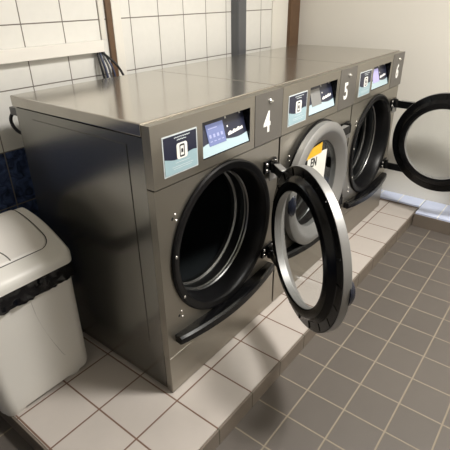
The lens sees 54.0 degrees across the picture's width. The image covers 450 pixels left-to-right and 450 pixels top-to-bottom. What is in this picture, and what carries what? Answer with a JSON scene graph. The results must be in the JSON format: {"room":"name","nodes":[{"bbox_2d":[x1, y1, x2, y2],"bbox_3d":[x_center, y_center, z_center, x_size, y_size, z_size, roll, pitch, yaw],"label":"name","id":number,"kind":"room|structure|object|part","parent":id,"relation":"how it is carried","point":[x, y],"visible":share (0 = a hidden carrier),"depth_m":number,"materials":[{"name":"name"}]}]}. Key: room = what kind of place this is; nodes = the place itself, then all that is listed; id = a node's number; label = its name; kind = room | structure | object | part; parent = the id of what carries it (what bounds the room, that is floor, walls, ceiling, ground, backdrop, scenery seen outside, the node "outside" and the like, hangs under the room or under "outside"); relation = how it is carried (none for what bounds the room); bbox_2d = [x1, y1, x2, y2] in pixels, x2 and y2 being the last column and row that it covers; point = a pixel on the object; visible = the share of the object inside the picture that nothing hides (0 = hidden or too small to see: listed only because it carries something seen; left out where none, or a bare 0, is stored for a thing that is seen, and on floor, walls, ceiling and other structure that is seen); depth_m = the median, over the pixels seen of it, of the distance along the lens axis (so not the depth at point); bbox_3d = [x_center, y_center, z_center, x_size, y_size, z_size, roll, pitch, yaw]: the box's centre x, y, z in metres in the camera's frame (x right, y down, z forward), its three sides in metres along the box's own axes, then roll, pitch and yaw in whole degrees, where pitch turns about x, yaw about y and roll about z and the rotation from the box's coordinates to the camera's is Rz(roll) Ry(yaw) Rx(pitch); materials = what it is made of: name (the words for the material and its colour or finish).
{"room":"laundry","nodes":[
{"label":"laundry","id":0,"kind":"room"},
{"bbox_2d":[0,0,271,218],"bbox_3d":[-0.780,-0.806,1.835,0.100,2.580,4.285,19,34,33],"label":"wall","id":1,"kind":"structure","parent":0,"point":[157,34],"depth_m":1.98,"materials":[{"name":"white tile"}]},
{"bbox_2d":[0,40,103,64],"bbox_3d":[-1.269,-0.392,1.217,0.038,0.050,2.297,19,34,33],"label":"cable trunking","id":2,"kind":"object","parent":1,"relation":"attached to","point":[14,55],"visible":1,"depth_m":1.81,"materials":[{"name":"white plastic"}]},
{"bbox_2d":[97,53,105,78],"bbox_3d":[-0.566,-0.695,2.047,0.042,0.222,0.024,6,28,13],"label":"cable","id":3,"kind":"object","parent":2,"relation":"hanging from","point":[98,56],"visible":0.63,"depth_m":2.02,"materials":[{"name":"black plastic"}]},
{"bbox_2d":[99,52,108,77],"bbox_3d":[-0.554,-0.698,2.055,0.053,0.221,0.023,7,29,16],"label":"cable","id":4,"kind":"object","parent":2,"relation":"hanging from","point":[100,53],"visible":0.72,"depth_m":2.02,"materials":[{"name":"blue plastic"}]},
{"bbox_2d":[102,54,112,76],"bbox_3d":[-0.544,-0.704,2.061,0.060,0.225,0.020,4,28,10],"label":"cable","id":5,"kind":"object","parent":2,"relation":"hanging from","point":[108,66],"visible":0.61,"depth_m":2.04,"materials":[{"name":"grey plastic"}]},
{"bbox_2d":[104,52,115,76],"bbox_3d":[-0.534,-0.707,2.069,0.068,0.223,0.019,2,28,5],"label":"cable","id":6,"kind":"object","parent":2,"relation":"hanging from","point":[108,60],"visible":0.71,"depth_m":2.05,"materials":[{"name":"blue plastic"}]},
{"bbox_2d":[101,52,123,75],"bbox_3d":[-0.517,-0.710,2.068,0.126,0.230,0.022,-4,28,-7],"label":"cable","id":7,"kind":"object","parent":2,"relation":"hanging from","point":[103,53],"visible":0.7,"depth_m":2.04,"materials":[{"name":"black plastic"}]},
{"bbox_2d":[97,0,106,38],"bbox_3d":[-0.565,-1.451,1.726,0.004,1.340,0.027,19,34,33],"label":"trim","id":8,"kind":"structure","parent":1,"relation":"attached to","point":[99,2],"depth_m":2.00,"materials":[{"name":"white paint"}]},
{"bbox_2d":[103,0,118,76],"bbox_3d":[-0.531,-0.914,2.035,0.014,2.580,0.030,19,34,33],"label":"batten","id":9,"kind":"object","parent":1,"relation":"attached to","point":[107,7],"visible":0.2,"depth_m":2.04,"materials":[{"name":"brown wood"}]},
{"bbox_2d":[110,0,126,75],"bbox_3d":[-0.505,-0.930,2.066,0.012,2.580,0.051,19,34,33],"label":"trim","id":10,"kind":"structure","parent":1,"relation":"attached to","point":[115,6],"depth_m":2.08,"materials":[{"name":"white paint"}]},
{"bbox_2d":[231,0,245,55],"bbox_3d":[0.086,-1.305,2.681,0.059,2.500,0.094,19,34,33],"label":"duct","id":11,"kind":"object","parent":1,"relation":"attached to","point":[238,7],"visible":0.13,"depth_m":2.70,"materials":[{"name":"grey metal"}]},
{"bbox_2d":[270,0,287,49],"bbox_3d":[0.383,-1.467,3.070,0.010,2.580,0.205,19,34,33],"label":"trim","id":12,"kind":"structure","parent":1,"relation":"attached to","point":[279,18],"depth_m":3.09,"materials":[{"name":"white paint"}]},
{"bbox_2d":[0,224,449,449],"bbox_3d":[0.774,0.919,1.381,4.000,0.100,4.285,19,34,33],"label":"floor","id":13,"kind":"structure","parent":0,"point":[379,380],"depth_m":1.83,"materials":[{"name":"grey tile"}]},
{"bbox_2d":[0,209,417,449],"bbox_3d":[0.088,0.253,2.486,1.136,0.077,2.628,19,34,33],"label":"riser","id":14,"kind":"structure","parent":13,"relation":"on","point":[229,424],"depth_m":1.72,"materials":[{"name":"beige tile"}]},
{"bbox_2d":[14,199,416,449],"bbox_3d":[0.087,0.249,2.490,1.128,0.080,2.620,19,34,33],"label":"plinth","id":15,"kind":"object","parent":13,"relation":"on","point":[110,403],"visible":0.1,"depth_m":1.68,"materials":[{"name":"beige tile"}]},
{"bbox_2d":[0,207,86,415],"bbox_3d":[-0.795,0.314,1.601,0.380,0.652,0.419,19,34,33],"label":"bin","id":16,"kind":"object","parent":15,"relation":"on","point":[42,344],"visible":0.99,"depth_m":1.53,"materials":[{"name":"white plastic"}]},
{"bbox_3d":[-0.801,0.088,1.479,0.380,0.131,0.411,19,34,33],"label":"lid frame","id":17,"kind":"part","parent":16,"relation":"part of","materials":[{"name":"white plastic"}]},
{"bbox_2d":[0,261,73,315],"bbox_3d":[-0.779,0.183,1.525,0.376,0.079,0.423,19,34,33],"label":"bag","id":18,"kind":"object","parent":16,"relation":"in","point":[22,295],"visible":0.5,"depth_m":1.45,"materials":[{"name":"black plastic"}]},
{"bbox_2d":[10,70,355,391],"bbox_3d":[-0.061,0.030,1.721,1.244,1.025,0.700,19,34,33],"label":"washing machine","id":19,"kind":"object","parent":15,"relation":"on","point":[165,198],"visible":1,"depth_m":1.57,"materials":[{"name":"metal"}]},
{"bbox_2d":[9,106,16,115],"bbox_3d":[-0.765,-0.433,1.660,0.052,0.030,0.067,19,34,33],"label":"connector","id":20,"kind":"object","parent":19,"relation":"attached to","point":[12,108],"visible":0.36,"depth_m":1.64,"materials":[{"name":"grey plastic"}]},
{"bbox_2d":[9,114,20,134],"bbox_3d":[-0.788,-0.393,1.688,0.064,0.115,0.023,-3,28,-4],"label":"hose","id":21,"kind":"object","parent":20,"relation":"attached to","point":[14,127],"visible":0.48,"depth_m":1.68,"materials":[{"name":"black rubber"}]},
{"bbox_3d":[-0.480,0.031,1.594,0.500,0.752,0.002,19,34,33],"label":"panel","id":22,"kind":"part","parent":19,"relation":"part of","materials":[{"name":"metal"}]},
{"bbox_3d":[-0.289,-0.484,1.646,0.684,0.039,0.697,19,34,33],"label":"lid","id":23,"kind":"part","parent":19,"relation":"part of","materials":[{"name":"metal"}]},
{"bbox_3d":[-0.003,0.063,1.684,0.029,0.650,0.686,19,34,33],"label":"panel","id":24,"kind":"part","parent":19,"relation":"part of","materials":[{"name":"metal"}]},
{"bbox_3d":[0.003,0.428,1.874,0.029,0.168,0.686,19,34,33],"label":"kick panel","id":25,"kind":"part","parent":19,"relation":"part of","materials":[{"name":"metal"}]},
{"bbox_2d":[203,131,248,158],"bbox_3d":[0.003,-0.278,1.504,0.012,0.040,0.252,19,34,33],"label":"print","id":26,"kind":"object","parent":19,"relation":"attached to","point":[217,146],"depth_m":1.50,"materials":[{"name":"white"}]},
{"bbox_3d":[0.166,-0.404,1.656,0.002,0.189,0.188,19,34,33],"label":"number panel","id":27,"kind":"part","parent":19,"relation":"part of","materials":[{"name":"grey plastic"}]},
{"bbox_3d":[0.216,0.152,1.886,0.030,0.045,0.153,-8,28,-13],"label":"hinge arm","id":28,"kind":"part","parent":19,"relation":"part of","materials":[{"name":"black metal"}]},
{"bbox_3d":[0.211,-0.202,1.701,0.030,0.045,0.153,-8,28,-13],"label":"hinge arm","id":29,"kind":"part","parent":19,"relation":"part of","materials":[{"name":"black metal"}]},
{"bbox_3d":[0.282,0.085,1.579,0.060,0.594,0.594,-8,28,-13],"label":"door","id":30,"kind":"part","parent":19,"relation":"part of","materials":[{"name":"silver metal"}]},
{"bbox_2d":[152,55,357,300],"bbox_3d":[0.188,-0.293,2.332,0.785,1.025,0.700,19,34,33],"label":"washing machine","id":31,"kind":"object","parent":15,"relation":"on","point":[318,96],"visible":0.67,"depth_m":2.05,"materials":[{"name":"grey metal"}]},
{"bbox_3d":[0.141,-0.743,2.131,0.684,0.039,0.697,19,34,33],"label":"lid","id":32,"kind":"part","parent":31,"relation":"part of","materials":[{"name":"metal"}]},
{"bbox_3d":[0.432,0.169,2.360,0.029,0.168,0.686,19,34,33],"label":"kick panel","id":33,"kind":"part","parent":31,"relation":"part of","materials":[{"name":"metal"}]},
{"bbox_3d":[0.427,-0.197,2.169,0.029,0.650,0.686,19,34,33],"label":"panel","id":34,"kind":"part","parent":31,"relation":"part of","materials":[{"name":"metal"}]},
{"bbox_3d":[0.440,-0.195,2.111,0.060,0.594,0.594,19,33,33],"label":"door","id":35,"kind":"part","parent":31,"relation":"part of","materials":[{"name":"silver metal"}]},
{"bbox_2d":[307,142,326,177],"bbox_3d":[0.418,-0.265,2.055,0.002,0.222,0.236,19,33,33],"label":"paper sign","id":36,"kind":"object","parent":31,"relation":"attached to","point":[316,159],"visible":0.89,"depth_m":2.05,"materials":[{"name":"white paper"}]},
{"bbox_2d":[309,98,333,114],"bbox_3d":[0.433,-0.538,1.990,0.012,0.040,0.252,19,34,33],"label":"print","id":37,"kind":"object","parent":31,"relation":"attached to","point":[317,106],"depth_m":1.99,"materials":[{"name":"white"}]},
{"bbox_3d":[0.595,-0.663,2.142,0.002,0.189,0.188,19,34,33],"label":"number panel","id":38,"kind":"part","parent":31,"relation":"part of","materials":[{"name":"grey plastic"}]},
{"bbox_3d":[0.587,-0.466,2.196,0.030,0.045,0.153,19,33,33],"label":"hinge arm","id":39,"kind":"part","parent":31,"relation":"part of","materials":[{"name":"black metal"}]},
{"bbox_2d":[242,44,449,232],"bbox_3d":[0.840,-0.474,2.663,1.350,1.025,0.700,19,34,33],"label":"washing machine","id":40,"kind":"object","parent":15,"relation":"on","point":[379,72],"visible":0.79,"depth_m":2.68,"materials":[{"name":"grey metal"}]},
{"bbox_3d":[0.571,-1.003,2.617,0.684,0.039,0.697,19,34,33],"label":"lid","id":41,"kind":"part","parent":40,"relation":"part of","materials":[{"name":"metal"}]},
{"bbox_3d":[0.863,-0.091,2.845,0.029,0.168,0.686,19,34,33],"label":"kick panel","id":42,"kind":"part","parent":40,"relation":"part of","materials":[{"name":"metal"}]},
{"bbox_3d":[0.857,-0.456,2.655,0.029,0.650,0.686,19,34,33],"label":"panel","id":43,"kind":"part","parent":40,"relation":"part of","materials":[{"name":"metal"}]},
{"bbox_2d":[371,77,387,89],"bbox_3d":[0.863,-0.798,2.475,0.012,0.040,0.252,19,34,33],"label":"print","id":44,"kind":"object","parent":40,"relation":"attached to","point":[377,83],"depth_m":2.48,"materials":[{"name":"white"}]},
{"bbox_3d":[1.107,-0.377,2.874,0.153,0.045,0.030,21,34,35],"label":"hinge arm","id":45,"kind":"part","parent":40,"relation":"part of","materials":[{"name":"black metal"}]},
{"bbox_3d":[1.025,-0.923,2.627,0.002,0.189,0.188,19,34,33],"label":"number panel","id":46,"kind":"part","parent":40,"relation":"part of","materials":[{"name":"grey plastic"}]},
{"bbox_3d":[1.102,-0.731,2.690,0.153,0.045,0.030,21,34,35],"label":"hinge arm","id":47,"kind":"part","parent":40,"relation":"part of","materials":[{"name":"black metal"}]},
{"bbox_3d":[1.298,-0.483,2.639,0.594,0.594,0.060,21,34,35],"label":"door","id":48,"kind":"part","parent":40,"relation":"part of","materials":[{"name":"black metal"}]},
{"bbox_2d":[286,0,299,46],"bbox_3d":[0.491,-1.523,3.174,0.035,2.580,0.127,19,34,33],"label":"post","id":49,"kind":"object","parent":13,"relation":"on","point":[293,5],"visible":0.2,"depth_m":3.18,"materials":[{"name":"brown wood"}]},
{"bbox_2d":[380,189,449,222],"bbox_3d":[1.953,0.118,2.668,3.800,0.100,0.250,19,34,33],"label":"ledge","id":50,"kind":"object","parent":13,"relation":"on","point":[427,208],"visible":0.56,"depth_m":3.07,"materials":[{"name":"blue tile"}]},
{"bbox_2d":[380,198,449,235],"bbox_3d":[1.909,0.150,2.621,3.800,0.088,0.121,19,34,33],"label":"riser","id":51,"kind":"structure","parent":13,"relation":"on","point":[428,223],"depth_m":2.94,"materials":[{"name":"beige tile"}]},
{"bbox_2d":[298,0,449,204],"bbox_3d":[2.083,-1.032,2.188,3.900,2.580,0.100,19,34,33],"label":"wall","id":52,"kind":"structure","parent":0,"point":[418,28],"depth_m":2.94,"materials":[{"name":"beige paint"}]}
]}

